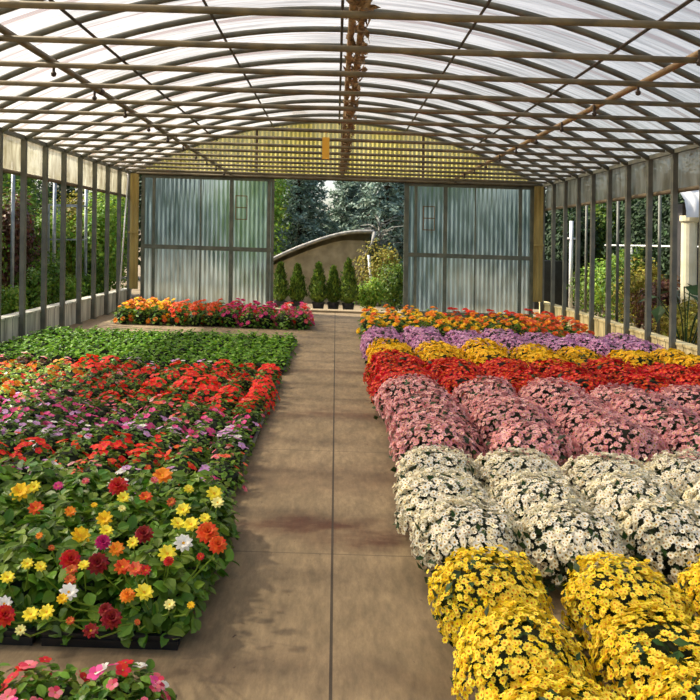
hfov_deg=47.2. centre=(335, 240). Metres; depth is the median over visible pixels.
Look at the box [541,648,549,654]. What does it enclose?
flower
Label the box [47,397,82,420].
plant
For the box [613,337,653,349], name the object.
chrysanthemum
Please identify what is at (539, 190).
panel
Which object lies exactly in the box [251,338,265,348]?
plant
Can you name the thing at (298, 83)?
arch frame
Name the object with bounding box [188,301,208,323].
flowering plant
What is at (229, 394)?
plant
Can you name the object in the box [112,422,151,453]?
plant
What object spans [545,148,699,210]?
curtain
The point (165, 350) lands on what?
plant
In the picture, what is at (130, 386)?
plant
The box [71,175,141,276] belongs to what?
broadleaf tree
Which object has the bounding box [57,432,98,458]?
plant
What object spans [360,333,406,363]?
chrysanthemum
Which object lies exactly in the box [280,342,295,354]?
plant
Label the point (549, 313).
flowering plant
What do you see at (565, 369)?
chrysanthemum
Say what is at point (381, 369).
chrysanthemum
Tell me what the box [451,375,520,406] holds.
chrysanthemum
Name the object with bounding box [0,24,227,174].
pipe
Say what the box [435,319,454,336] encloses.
flowering plant
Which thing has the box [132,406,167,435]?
plant
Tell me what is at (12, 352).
plant
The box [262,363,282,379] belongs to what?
plant
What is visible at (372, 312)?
flowering plant
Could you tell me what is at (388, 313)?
flowering plant
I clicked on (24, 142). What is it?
arch frame
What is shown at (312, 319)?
flowering plant
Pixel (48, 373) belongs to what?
plant
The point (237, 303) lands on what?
flowering plant
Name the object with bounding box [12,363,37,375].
plant
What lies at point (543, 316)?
flowering plant
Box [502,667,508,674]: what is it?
flower
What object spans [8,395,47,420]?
plant
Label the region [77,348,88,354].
plant
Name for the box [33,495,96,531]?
plant
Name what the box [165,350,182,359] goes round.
plant
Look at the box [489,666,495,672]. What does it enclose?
flower
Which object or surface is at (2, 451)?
plant
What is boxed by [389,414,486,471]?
chrysanthemum
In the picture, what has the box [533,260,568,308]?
bin
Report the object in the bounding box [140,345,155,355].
plant
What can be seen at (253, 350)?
plant
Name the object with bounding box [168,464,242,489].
seedling tray
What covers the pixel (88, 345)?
plant
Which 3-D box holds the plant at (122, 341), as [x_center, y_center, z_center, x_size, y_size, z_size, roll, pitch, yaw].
[-2.881,1.386,10.742,0.207,0.190,0.271,1,0,-27]
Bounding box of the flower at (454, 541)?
[451,538,457,545]
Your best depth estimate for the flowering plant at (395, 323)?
11.65 m
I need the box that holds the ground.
[40,251,696,344]
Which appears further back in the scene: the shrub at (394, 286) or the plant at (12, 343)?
the shrub at (394, 286)
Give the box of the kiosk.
[677,190,698,341]
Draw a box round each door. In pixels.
[140,175,274,308]
[403,183,533,318]
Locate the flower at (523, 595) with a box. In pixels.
[520,592,526,598]
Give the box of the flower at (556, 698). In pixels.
[553,696,562,699]
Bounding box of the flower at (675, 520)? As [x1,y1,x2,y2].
[672,518,679,524]
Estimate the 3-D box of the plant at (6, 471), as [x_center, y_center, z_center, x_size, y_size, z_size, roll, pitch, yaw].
[-1.824,1.336,4.198,0.483,0.382,0.510,1,0,-40]
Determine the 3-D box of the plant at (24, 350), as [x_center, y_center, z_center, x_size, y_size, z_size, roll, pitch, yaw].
[-3.792,1.361,9.653,0.241,0.189,0.240,1,0,42]
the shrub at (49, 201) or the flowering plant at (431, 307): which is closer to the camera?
the flowering plant at (431, 307)
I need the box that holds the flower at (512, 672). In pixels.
[509,668,516,676]
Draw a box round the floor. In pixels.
[0,309,699,699]
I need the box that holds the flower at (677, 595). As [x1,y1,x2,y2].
[673,592,680,597]
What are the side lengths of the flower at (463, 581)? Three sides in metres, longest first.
0.034 x 0.031 x 0.004 m
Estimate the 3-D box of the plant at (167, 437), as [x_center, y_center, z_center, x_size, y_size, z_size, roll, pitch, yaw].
[-1.205,1.423,5.676,0.287,0.212,0.294,1,0,36]
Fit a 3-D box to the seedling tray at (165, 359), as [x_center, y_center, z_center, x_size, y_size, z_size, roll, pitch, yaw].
[-1.958,1.477,9.465,0.540,0.059,0.545,2,0,0]
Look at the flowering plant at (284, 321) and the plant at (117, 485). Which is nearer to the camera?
the plant at (117, 485)
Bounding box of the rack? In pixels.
[47,204,87,299]
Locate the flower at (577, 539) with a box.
[574,536,580,542]
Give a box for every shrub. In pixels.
[1,200,9,288]
[1,284,8,314]
[1,284,32,315]
[2,179,50,292]
[2,187,47,291]
[2,227,9,285]
[7,262,50,308]
[27,207,75,304]
[30,251,73,308]
[32,192,75,271]
[51,187,90,277]
[51,269,88,303]
[59,192,126,293]
[65,273,102,296]
[73,250,111,293]
[74,193,127,285]
[88,190,138,290]
[88,192,127,290]
[352,238,400,305]
[354,277,384,308]
[376,257,402,310]
[567,260,602,316]
[581,247,623,317]
[595,243,644,324]
[598,200,638,252]
[611,258,665,327]
[621,274,680,336]
[651,298,697,343]
[663,301,697,342]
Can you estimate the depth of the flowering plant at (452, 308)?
13.38 m
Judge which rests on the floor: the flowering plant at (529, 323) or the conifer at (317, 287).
the flowering plant at (529, 323)
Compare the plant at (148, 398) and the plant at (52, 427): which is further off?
the plant at (148, 398)
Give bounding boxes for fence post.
[10,174,14,289]
[52,183,56,303]
[84,189,87,274]
[584,205,587,312]
[615,201,619,321]
[657,195,661,333]
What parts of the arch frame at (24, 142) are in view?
post, post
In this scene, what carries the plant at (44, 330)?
in the seedling tray
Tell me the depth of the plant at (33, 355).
9.43 m
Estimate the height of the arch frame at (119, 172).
4.226 m
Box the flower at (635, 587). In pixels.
[632,585,640,590]
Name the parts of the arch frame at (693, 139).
post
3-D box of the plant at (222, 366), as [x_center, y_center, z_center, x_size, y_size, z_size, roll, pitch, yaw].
[-1.196,1.426,8.450,0.297,0.207,0.293,1,0,45]
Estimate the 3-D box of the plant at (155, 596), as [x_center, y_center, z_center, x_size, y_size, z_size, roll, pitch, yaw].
[-0.720,1.363,2.932,0.543,0.393,0.993,1,0,4]
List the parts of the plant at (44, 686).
flower, flower, flower, flower, flower, flower, flower, flower, flower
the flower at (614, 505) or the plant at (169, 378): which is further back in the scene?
the plant at (169, 378)
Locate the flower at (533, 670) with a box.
[529,667,536,676]
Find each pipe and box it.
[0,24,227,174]
[339,0,380,170]
[452,49,699,182]
[604,244,697,247]
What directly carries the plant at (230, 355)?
in the seedling tray
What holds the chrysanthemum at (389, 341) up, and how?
on the floor
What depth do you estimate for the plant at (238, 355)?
9.64 m
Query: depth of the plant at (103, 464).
4.89 m
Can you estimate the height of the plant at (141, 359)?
0.201 m
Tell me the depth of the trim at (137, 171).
17.13 m
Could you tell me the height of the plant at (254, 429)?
0.204 m
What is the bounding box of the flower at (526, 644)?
[523,641,530,650]
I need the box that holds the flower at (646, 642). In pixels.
[643,639,650,646]
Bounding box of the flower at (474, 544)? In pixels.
[472,542,479,548]
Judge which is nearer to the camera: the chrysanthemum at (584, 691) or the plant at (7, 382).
the chrysanthemum at (584, 691)
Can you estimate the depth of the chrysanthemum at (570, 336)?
11.04 m
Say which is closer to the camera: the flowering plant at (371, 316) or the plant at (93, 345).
the plant at (93, 345)
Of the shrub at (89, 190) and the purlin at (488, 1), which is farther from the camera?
the shrub at (89, 190)
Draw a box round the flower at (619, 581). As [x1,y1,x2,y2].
[614,576,620,583]
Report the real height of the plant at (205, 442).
0.217 m
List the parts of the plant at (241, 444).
flower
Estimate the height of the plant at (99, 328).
0.200 m
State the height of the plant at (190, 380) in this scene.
0.219 m
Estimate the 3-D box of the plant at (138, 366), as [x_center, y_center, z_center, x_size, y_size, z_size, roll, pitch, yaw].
[-2.192,1.381,8.690,0.319,0.236,0.327,1,0,25]
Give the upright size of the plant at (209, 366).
0.227 m
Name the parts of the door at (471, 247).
latch frame, rail, rail, rail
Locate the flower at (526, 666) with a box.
[522,662,529,669]
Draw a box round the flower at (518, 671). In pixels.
[516,668,521,675]
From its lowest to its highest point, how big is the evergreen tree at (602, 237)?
3.447 m
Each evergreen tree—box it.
[545,205,605,308]
[559,201,622,304]
[568,199,641,280]
[595,193,678,259]
[601,195,682,282]
[642,194,679,284]
[644,193,684,281]
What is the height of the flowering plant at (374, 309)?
0.489 m
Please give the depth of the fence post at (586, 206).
17.88 m
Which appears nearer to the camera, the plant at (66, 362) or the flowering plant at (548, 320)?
the plant at (66, 362)
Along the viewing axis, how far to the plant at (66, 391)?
7.14 m
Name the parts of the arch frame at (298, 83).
post, post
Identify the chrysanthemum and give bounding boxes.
[360,325,395,344]
[360,328,404,353]
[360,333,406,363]
[363,348,427,383]
[366,337,411,363]
[366,343,420,375]
[366,359,428,394]
[369,368,440,405]
[372,373,445,422]
[384,386,460,431]
[386,399,479,451]
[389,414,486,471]
[392,444,481,500]
[392,466,489,540]
[399,325,441,343]
[405,329,443,345]
[409,335,451,351]
[409,491,526,583]
[413,340,462,355]
[419,344,466,366]
[422,357,462,368]
[426,543,554,647]
[427,359,484,382]
[440,372,495,404]
[444,330,479,342]
[447,334,487,343]
[450,598,594,699]
[451,338,489,350]
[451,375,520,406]
[459,388,531,446]
[460,338,509,362]
[467,348,514,365]
[470,396,559,452]
[470,447,562,514]
[479,357,533,376]
[480,328,516,339]
[482,417,581,492]
[484,667,624,699]
[486,362,545,379]
[488,332,524,344]
[488,466,589,539]
[495,337,533,353]
[496,369,552,401]
[509,343,554,359]
[513,495,634,591]
[516,349,568,369]
[517,377,589,404]
[522,332,552,342]
[531,335,567,346]
[531,358,583,375]
[538,337,582,357]
[538,390,615,448]
[544,362,604,383]
[554,345,601,361]
[554,405,634,456]
[556,372,615,394]
[558,550,695,656]
[560,452,653,509]
[564,332,593,345]
[564,352,603,368]
[570,414,670,468]
[573,336,611,347]
[581,354,642,374]
[581,466,684,554]
[586,339,625,356]
[586,600,699,699]
[587,383,652,405]
[594,366,648,386]
[602,332,637,344]
[602,390,689,419]
[606,345,646,359]
[611,494,699,591]
[612,350,665,372]
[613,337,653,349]
[616,370,687,398]
[626,341,664,354]
[626,656,699,699]
[630,405,699,450]
[637,447,699,500]
[639,362,692,380]
[650,348,696,362]
[654,384,699,411]
[656,365,699,383]
[661,420,699,463]
[665,354,699,371]
[673,372,699,390]
[673,553,699,638]
[681,477,699,519]
[684,397,699,416]
[692,362,699,369]
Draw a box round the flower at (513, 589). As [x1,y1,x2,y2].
[510,586,516,593]
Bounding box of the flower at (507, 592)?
[505,589,511,596]
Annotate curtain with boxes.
[3,134,127,197]
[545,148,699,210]
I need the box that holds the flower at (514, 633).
[511,630,518,636]
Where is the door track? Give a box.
[140,174,533,186]
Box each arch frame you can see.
[0,0,699,29]
[0,0,699,88]
[0,0,699,107]
[0,0,699,122]
[0,6,699,134]
[0,26,699,358]
[0,35,697,63]
[0,43,677,354]
[19,57,652,345]
[40,70,630,333]
[59,81,612,334]
[75,90,595,335]
[90,99,580,329]
[103,109,567,322]
[115,113,555,322]
[127,121,544,317]
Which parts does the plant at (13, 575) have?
flower stem, flower stem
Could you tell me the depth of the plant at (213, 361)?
9.23 m
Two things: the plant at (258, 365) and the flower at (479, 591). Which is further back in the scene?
the plant at (258, 365)
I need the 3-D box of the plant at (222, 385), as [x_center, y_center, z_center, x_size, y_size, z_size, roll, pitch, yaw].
[-0.996,1.433,7.702,0.287,0.204,0.280,1,0,40]
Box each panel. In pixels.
[128,173,138,288]
[533,186,543,301]
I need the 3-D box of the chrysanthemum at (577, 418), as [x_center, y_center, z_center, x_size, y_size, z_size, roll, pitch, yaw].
[1.845,1.413,5.730,0.627,0.434,0.750,1,0,11]
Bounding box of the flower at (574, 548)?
[571,545,578,551]
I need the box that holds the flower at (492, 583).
[489,581,496,586]
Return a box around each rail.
[0,127,130,173]
[543,143,699,186]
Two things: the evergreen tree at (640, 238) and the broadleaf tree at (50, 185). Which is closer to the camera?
the evergreen tree at (640, 238)
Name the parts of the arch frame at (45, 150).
post, post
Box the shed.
[28,206,91,267]
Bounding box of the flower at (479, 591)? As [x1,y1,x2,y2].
[477,588,483,594]
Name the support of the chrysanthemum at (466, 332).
on the floor
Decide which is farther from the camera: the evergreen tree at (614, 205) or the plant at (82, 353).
the evergreen tree at (614, 205)
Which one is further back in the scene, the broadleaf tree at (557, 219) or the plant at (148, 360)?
the broadleaf tree at (557, 219)
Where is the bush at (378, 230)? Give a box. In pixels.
[357,215,403,277]
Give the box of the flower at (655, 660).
[652,658,660,665]
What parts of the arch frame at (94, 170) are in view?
post, post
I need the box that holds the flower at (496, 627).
[493,623,498,630]
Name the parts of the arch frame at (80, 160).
post, post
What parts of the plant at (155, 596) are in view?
flower stem, flower stem, flower stem, flower stem, flower stem, flower stem, flower stem, flower stem, flower stem, flower stem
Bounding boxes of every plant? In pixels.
[0,347,8,358]
[0,352,17,360]
[0,354,9,366]
[0,362,12,375]
[0,373,9,389]
[0,379,25,399]
[0,384,15,406]
[0,399,20,420]
[0,407,5,421]
[0,411,23,436]
[0,427,7,440]
[0,429,29,455]
[0,442,14,463]
[0,450,33,475]
[0,457,22,494]
[0,457,81,503]
[0,480,44,542]
[0,501,78,566]
[0,520,18,562]
[0,525,128,644]
[0,532,59,642]
[0,656,92,699]
[0,662,13,694]
[1,343,17,352]
[1,366,29,382]
[1,370,19,382]
[1,392,29,410]
[2,483,55,514]
[3,359,21,372]
[4,348,25,359]
[4,406,39,428]
[5,341,20,350]
[8,336,23,345]
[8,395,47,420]
[8,437,56,461]
[10,373,36,391]
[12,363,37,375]
[12,420,47,446]
[13,351,35,361]
[14,352,34,369]
[15,345,27,353]
[17,342,36,351]
[18,387,42,403]
[19,372,39,387]
[21,337,35,345]
[23,378,51,397]
[23,415,51,434]
[25,361,47,373]
[25,459,66,474]
[26,426,66,454]
[27,389,65,415]
[28,349,37,360]
[28,369,53,381]
[28,374,60,394]
[29,330,44,337]
[31,347,44,356]
[32,350,52,363]
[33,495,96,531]
[35,420,78,446]
[36,329,48,336]
[36,337,48,346]
[37,356,52,369]
[38,364,62,378]
[38,525,226,647]
[40,404,76,431]
[41,345,52,352]
[42,472,117,523]
[44,373,65,388]
[44,389,67,404]
[44,439,88,470]
[46,338,63,345]
[47,347,56,356]
[47,350,66,366]
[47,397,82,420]
[48,328,61,336]
[48,358,72,375]
[49,346,62,353]
[49,379,78,404]
[49,453,82,474]
[52,371,73,384]
[53,341,68,350]
[56,336,69,344]
[56,415,94,435]
[57,330,71,336]
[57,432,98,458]
[58,363,84,383]
[59,351,79,366]
[59,510,136,578]
[62,339,75,348]
[62,377,90,396]
[62,459,100,473]
[62,468,127,497]
[63,393,92,409]
[68,345,79,351]
[68,373,94,387]
[68,405,109,433]
[71,424,112,450]
[72,360,94,373]
[73,659,175,699]
[74,335,82,344]
[74,381,108,402]
[75,390,96,405]
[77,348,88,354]
[77,453,121,477]
[78,344,97,351]
[78,351,97,362]
[78,354,100,370]
[78,398,112,419]
[79,368,105,385]
[80,441,126,476]
[81,342,96,351]
[81,491,166,550]
[82,362,112,380]
[83,377,114,394]
[84,349,101,359]
[86,341,105,349]
[88,336,101,343]
[91,417,123,439]
[92,344,111,355]
[92,393,122,417]
[92,431,137,464]
[93,328,106,336]
[93,340,108,346]
[96,390,123,407]
[98,374,118,390]
[100,335,115,343]
[100,355,123,373]
[101,362,116,373]
[101,409,131,431]
[102,328,117,338]
[104,383,132,406]
[104,467,172,520]
[105,401,136,422]
[107,369,131,386]
[107,465,146,488]
[108,339,123,347]
[109,333,123,340]
[110,365,132,377]
[111,302,135,323]
[111,345,124,355]
[111,351,128,363]
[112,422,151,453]
[114,376,141,393]
[115,413,157,440]
[116,337,128,344]
[116,359,141,376]
[119,395,150,420]
[120,300,136,321]
[120,349,131,362]
[120,357,146,370]
[121,449,165,477]
[122,370,148,385]
[122,442,167,467]
[124,346,138,356]
[124,377,142,388]
[125,352,146,364]
[126,299,139,318]
[126,382,158,404]
[127,344,141,352]
[127,389,156,410]
[127,469,178,508]
[128,337,140,343]
[129,301,150,323]
[132,351,146,361]
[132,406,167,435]
[133,349,150,358]
[135,332,151,340]
[135,366,156,386]
[135,486,239,586]
[136,432,177,460]
[137,302,151,322]
[139,346,152,354]
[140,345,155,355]
[140,401,174,426]
[141,337,153,344]
[142,361,165,376]
[143,355,157,366]
[143,363,161,376]
[143,377,169,399]
[143,513,220,611]
[144,394,180,415]
[146,301,170,324]
[146,330,156,338]
[147,297,159,308]
[147,354,161,364]
[147,426,185,451]
[148,336,157,342]
[148,373,173,391]
[150,417,186,440]
[151,343,161,348]
[152,334,164,342]
[152,340,164,345]
[152,350,164,360]
[153,453,199,480]
[154,468,238,526]
[155,347,169,355]
[157,301,171,322]
[157,367,181,380]
[157,390,184,411]
[158,345,173,353]
[158,370,177,387]
[159,355,173,367]
[160,384,190,409]
[161,353,178,362]
[161,484,239,548]
[162,343,175,351]
[162,443,207,472]
[162,466,187,491]
[164,340,181,347]
[164,412,196,437]
[165,302,188,325]
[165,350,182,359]
[165,360,190,379]
[166,333,179,342]
[166,358,188,370]
[169,330,182,337]
[170,302,188,322]
[170,380,198,398]
[170,402,203,425]
[172,376,198,395]
[174,342,191,352]
[174,353,193,365]
[175,301,191,313]
[175,336,187,344]
[176,435,208,461]
[177,399,207,419]
[178,426,216,453]
[179,351,198,359]
[179,371,202,390]
[180,392,209,410]
[182,353,195,363]
[182,420,220,442]
[183,305,205,325]
[184,329,196,338]
[184,362,209,378]
[184,367,205,383]
[185,347,199,358]
[186,339,196,347]
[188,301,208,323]
[188,335,200,343]
[189,464,236,502]
[191,384,221,409]
[192,374,221,396]
[192,380,220,399]
[193,358,204,366]
[194,353,209,362]
[194,408,231,441]
[196,359,215,374]
[197,341,209,349]
[199,350,212,358]
[199,404,233,425]
[200,305,221,325]
[202,395,235,422]
[203,444,249,480]
[204,343,219,352]
[204,356,222,367]
[204,368,230,383]
[204,391,240,412]
[204,432,251,462]
[204,454,248,495]
[205,303,222,324]
[209,331,219,339]
[209,354,224,360]
[209,371,231,388]
[210,340,219,351]
[210,359,235,376]
[212,339,226,349]
[212,365,233,380]
[212,425,254,456]
[214,385,246,409]
[215,420,252,446]
[216,304,239,326]
[216,347,233,357]
[219,357,239,367]
[221,378,246,395]
[223,303,241,324]
[223,354,241,367]
[223,383,245,397]
[226,339,237,349]
[227,302,241,317]
[227,369,252,383]
[227,404,268,433]
[228,351,247,360]
[229,352,240,361]
[230,373,251,390]
[230,398,265,422]
[231,347,245,354]
[231,414,259,442]
[232,298,244,311]
[233,300,243,317]
[233,333,245,340]
[233,344,249,351]
[234,363,257,381]
[235,358,254,370]
[236,340,252,347]
[237,305,258,328]
[238,363,258,376]
[239,394,269,417]
[240,304,258,320]
[240,352,256,363]
[241,353,258,365]
[242,300,259,313]
[243,388,274,409]
[246,349,262,357]
[246,383,276,405]
[247,332,259,340]
[250,368,281,387]
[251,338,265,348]
[252,374,279,389]
[252,377,279,399]
[254,305,277,328]
[254,358,270,371]
[255,356,271,365]
[255,364,282,382]
[256,349,274,359]
[259,302,276,315]
[259,352,271,359]
[261,346,275,355]
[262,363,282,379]
[263,305,277,325]
[263,341,278,351]
[266,339,279,347]
[270,351,287,368]
[271,332,283,340]
[271,355,289,371]
[272,305,296,329]
[272,359,284,373]
[274,349,290,364]
[276,304,293,326]
[280,339,296,347]
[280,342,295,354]
[281,332,297,343]
[281,333,295,342]
[281,336,295,344]
[287,301,296,310]
[291,305,314,329]
[293,304,315,325]
[356,307,381,334]
[358,308,378,338]
[360,311,381,337]
[361,314,385,339]
[363,318,384,332]
[380,304,399,320]
[383,311,402,325]
[384,307,400,325]
[385,313,401,327]
[386,314,408,331]
[391,318,409,338]
[400,305,417,322]
[404,308,425,324]
[404,310,424,325]
[406,314,426,327]
[412,317,432,333]
[422,306,437,322]
[427,310,444,325]
[428,311,450,329]
[432,318,450,332]
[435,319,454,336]
[443,307,459,321]
[449,316,464,330]
[454,317,471,331]
[458,308,475,319]
[460,318,482,334]
[463,310,479,325]
[467,312,483,328]
[474,316,492,335]
[480,309,496,322]
[481,321,500,335]
[486,312,503,328]
[489,312,511,329]
[493,317,508,329]
[499,310,514,326]
[499,318,521,334]
[504,312,522,326]
[504,320,524,336]
[512,313,526,329]
[516,316,534,332]
[520,308,533,321]
[522,319,541,335]
[523,320,546,336]
[526,312,544,325]
[533,314,550,330]
[535,315,554,332]
[540,318,562,338]
[541,311,555,325]
[552,324,568,338]
[554,315,573,332]
[557,317,580,334]
[562,320,585,336]
[576,323,594,336]
[639,283,697,343]
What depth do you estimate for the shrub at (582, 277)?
19.55 m
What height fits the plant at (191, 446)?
0.206 m
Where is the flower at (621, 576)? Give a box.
[617,573,624,579]
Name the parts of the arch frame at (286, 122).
post, post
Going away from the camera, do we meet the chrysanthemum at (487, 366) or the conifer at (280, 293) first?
the chrysanthemum at (487, 366)
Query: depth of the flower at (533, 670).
2.46 m
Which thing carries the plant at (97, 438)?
in the seedling tray
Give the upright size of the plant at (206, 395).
0.225 m
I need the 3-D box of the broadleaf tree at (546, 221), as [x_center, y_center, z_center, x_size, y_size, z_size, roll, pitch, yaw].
[6.433,-0.048,29.375,3.495,4.187,2.920,1,0,18]
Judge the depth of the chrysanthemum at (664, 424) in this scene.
5.67 m
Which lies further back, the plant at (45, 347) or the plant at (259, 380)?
the plant at (45, 347)
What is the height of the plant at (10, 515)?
0.380 m
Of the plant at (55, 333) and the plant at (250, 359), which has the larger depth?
the plant at (55, 333)
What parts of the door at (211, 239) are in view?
rail, rail, latch frame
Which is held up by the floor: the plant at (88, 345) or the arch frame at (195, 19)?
the arch frame at (195, 19)
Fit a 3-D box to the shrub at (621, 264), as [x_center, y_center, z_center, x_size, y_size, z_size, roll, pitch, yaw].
[6.301,0.968,17.520,1.211,1.820,1.203,1,0,-9]
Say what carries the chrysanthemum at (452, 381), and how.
on the floor
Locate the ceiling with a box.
[0,0,699,188]
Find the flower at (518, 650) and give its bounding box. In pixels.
[515,648,521,653]
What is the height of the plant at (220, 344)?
0.199 m
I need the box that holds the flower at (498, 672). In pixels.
[496,669,502,676]
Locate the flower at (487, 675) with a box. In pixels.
[484,671,491,678]
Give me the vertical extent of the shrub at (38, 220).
2.273 m
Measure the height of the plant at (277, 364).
0.174 m
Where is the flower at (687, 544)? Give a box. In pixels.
[685,541,691,548]
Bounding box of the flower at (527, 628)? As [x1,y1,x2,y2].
[524,625,531,632]
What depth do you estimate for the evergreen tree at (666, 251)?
18.11 m
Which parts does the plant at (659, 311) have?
stem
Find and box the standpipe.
[567,221,575,308]
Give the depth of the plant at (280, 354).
9.83 m
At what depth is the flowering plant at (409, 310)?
13.33 m
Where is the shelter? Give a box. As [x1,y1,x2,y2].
[273,230,375,302]
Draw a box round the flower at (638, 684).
[634,680,642,689]
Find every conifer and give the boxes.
[273,261,290,305]
[288,262,308,307]
[306,261,329,308]
[325,264,340,308]
[337,257,360,309]
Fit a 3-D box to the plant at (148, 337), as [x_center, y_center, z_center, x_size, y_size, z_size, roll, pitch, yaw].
[-2.555,1.394,10.772,0.213,0.195,0.278,1,0,-39]
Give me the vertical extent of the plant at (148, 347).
0.205 m
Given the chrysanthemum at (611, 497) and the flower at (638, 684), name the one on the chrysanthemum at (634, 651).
the flower at (638, 684)
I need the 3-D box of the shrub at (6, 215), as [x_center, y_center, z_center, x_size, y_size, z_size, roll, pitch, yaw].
[-6.543,0.260,15.424,1.801,2.548,1.611,1,0,39]
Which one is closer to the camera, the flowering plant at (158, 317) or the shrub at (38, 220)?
the flowering plant at (158, 317)
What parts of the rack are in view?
rail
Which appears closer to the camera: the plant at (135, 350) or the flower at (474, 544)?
the flower at (474, 544)
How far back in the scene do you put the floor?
3.70 m
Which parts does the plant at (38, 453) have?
flower, flower, flower, flower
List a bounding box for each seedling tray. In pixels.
[0,625,38,645]
[36,597,196,649]
[129,442,180,461]
[146,359,193,369]
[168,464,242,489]
[177,444,249,467]
[199,429,259,452]
[202,414,265,435]
[238,361,286,374]
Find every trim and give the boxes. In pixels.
[135,171,537,185]
[143,123,529,180]
[255,131,257,171]
[273,307,402,314]
[422,136,424,176]
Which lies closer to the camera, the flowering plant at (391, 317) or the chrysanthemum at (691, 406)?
the chrysanthemum at (691, 406)
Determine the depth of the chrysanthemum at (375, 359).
8.20 m
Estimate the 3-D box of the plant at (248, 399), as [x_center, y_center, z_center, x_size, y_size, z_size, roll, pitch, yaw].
[-0.746,1.435,6.708,0.298,0.217,0.305,1,0,17]
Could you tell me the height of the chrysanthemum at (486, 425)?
0.477 m
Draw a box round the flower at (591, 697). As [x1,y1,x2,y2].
[589,696,599,699]
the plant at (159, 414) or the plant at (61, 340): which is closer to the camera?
the plant at (159, 414)
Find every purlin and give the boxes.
[48,0,217,140]
[202,0,273,126]
[338,0,343,124]
[405,0,491,131]
[468,0,693,149]
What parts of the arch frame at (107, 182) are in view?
post, post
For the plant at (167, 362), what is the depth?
9.24 m
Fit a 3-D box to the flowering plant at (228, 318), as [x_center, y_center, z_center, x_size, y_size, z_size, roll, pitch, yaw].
[-1.896,1.323,13.973,0.433,0.415,0.439,1,0,-12]
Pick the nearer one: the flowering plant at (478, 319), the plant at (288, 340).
the plant at (288, 340)
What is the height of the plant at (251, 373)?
0.250 m
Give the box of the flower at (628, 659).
[625,656,631,662]
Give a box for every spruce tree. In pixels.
[274,179,339,255]
[320,181,378,267]
[343,182,403,301]
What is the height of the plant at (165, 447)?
0.228 m
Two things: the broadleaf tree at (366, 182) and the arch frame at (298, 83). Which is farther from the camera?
the broadleaf tree at (366, 182)
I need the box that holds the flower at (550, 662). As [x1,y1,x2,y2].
[546,658,554,666]
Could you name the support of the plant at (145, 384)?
in the seedling tray
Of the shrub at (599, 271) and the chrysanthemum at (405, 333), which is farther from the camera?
the shrub at (599, 271)
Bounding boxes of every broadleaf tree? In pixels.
[2,173,50,213]
[27,180,77,205]
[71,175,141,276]
[125,175,141,264]
[274,179,294,264]
[274,180,322,250]
[366,182,403,274]
[545,188,599,281]
[545,203,559,259]
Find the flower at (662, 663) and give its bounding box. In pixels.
[658,659,665,665]
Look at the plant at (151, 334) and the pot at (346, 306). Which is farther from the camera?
the pot at (346, 306)
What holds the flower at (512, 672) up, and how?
on the chrysanthemum at (503, 656)
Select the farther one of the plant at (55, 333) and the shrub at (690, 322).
the shrub at (690, 322)
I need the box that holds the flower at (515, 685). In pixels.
[512,682,518,688]
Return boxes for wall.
[1,288,131,343]
[146,124,527,180]
[539,301,696,354]
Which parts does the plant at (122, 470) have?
flower, flower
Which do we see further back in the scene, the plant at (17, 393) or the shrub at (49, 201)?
the shrub at (49, 201)
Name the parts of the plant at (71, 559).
flower stem, flower stem, flower stem, flower stem, flower stem, flower stem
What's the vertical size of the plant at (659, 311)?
1.190 m
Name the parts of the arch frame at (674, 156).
post, post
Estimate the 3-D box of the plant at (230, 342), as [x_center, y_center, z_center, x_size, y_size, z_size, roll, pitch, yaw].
[-1.399,1.435,10.790,0.250,0.195,0.247,1,0,3]
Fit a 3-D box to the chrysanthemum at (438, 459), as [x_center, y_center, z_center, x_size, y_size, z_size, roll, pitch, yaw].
[0.589,1.394,4.655,0.541,0.391,0.569,1,0,43]
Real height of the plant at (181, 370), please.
0.238 m
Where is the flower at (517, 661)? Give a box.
[515,658,521,664]
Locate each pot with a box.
[274,300,286,305]
[291,300,303,307]
[312,302,324,308]
[327,302,339,308]
[342,303,354,309]
[555,580,568,591]
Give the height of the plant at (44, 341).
0.191 m
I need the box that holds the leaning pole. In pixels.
[118,174,128,310]
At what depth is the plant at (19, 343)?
10.39 m
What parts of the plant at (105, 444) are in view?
flower, flower, flower, flower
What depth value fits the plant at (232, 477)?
4.89 m
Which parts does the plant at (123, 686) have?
flower, flower, flower, flower, flower, flower, flower, flower, flower, flower, flower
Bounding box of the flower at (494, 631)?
[489,626,496,633]
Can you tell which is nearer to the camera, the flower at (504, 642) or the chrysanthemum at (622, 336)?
the flower at (504, 642)
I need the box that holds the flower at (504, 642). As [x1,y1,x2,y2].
[500,639,508,645]
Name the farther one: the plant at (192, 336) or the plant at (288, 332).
the plant at (288, 332)
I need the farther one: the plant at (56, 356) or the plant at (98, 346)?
the plant at (98, 346)
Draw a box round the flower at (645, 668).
[642,665,650,673]
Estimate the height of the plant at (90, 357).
0.203 m
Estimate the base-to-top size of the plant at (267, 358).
0.163 m
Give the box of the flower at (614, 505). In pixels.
[612,503,617,509]
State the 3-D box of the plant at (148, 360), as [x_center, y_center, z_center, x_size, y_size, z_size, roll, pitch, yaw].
[-2.163,1.416,9.273,0.241,0.162,0.201,1,0,3]
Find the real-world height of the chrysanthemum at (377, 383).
0.417 m
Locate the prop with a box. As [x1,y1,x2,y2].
[367,255,371,283]
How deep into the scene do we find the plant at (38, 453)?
5.12 m
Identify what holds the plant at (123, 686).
in the seedling tray
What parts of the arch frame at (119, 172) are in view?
post, post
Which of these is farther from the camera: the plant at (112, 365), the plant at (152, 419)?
the plant at (112, 365)
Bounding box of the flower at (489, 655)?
[486,653,493,660]
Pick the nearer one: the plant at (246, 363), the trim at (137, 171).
the plant at (246, 363)
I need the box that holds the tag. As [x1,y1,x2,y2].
[322,137,328,158]
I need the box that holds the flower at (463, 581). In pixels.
[460,578,467,583]
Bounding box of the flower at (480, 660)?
[476,656,483,662]
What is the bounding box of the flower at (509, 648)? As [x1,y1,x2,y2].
[507,645,513,652]
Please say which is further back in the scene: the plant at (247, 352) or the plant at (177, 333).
the plant at (177, 333)

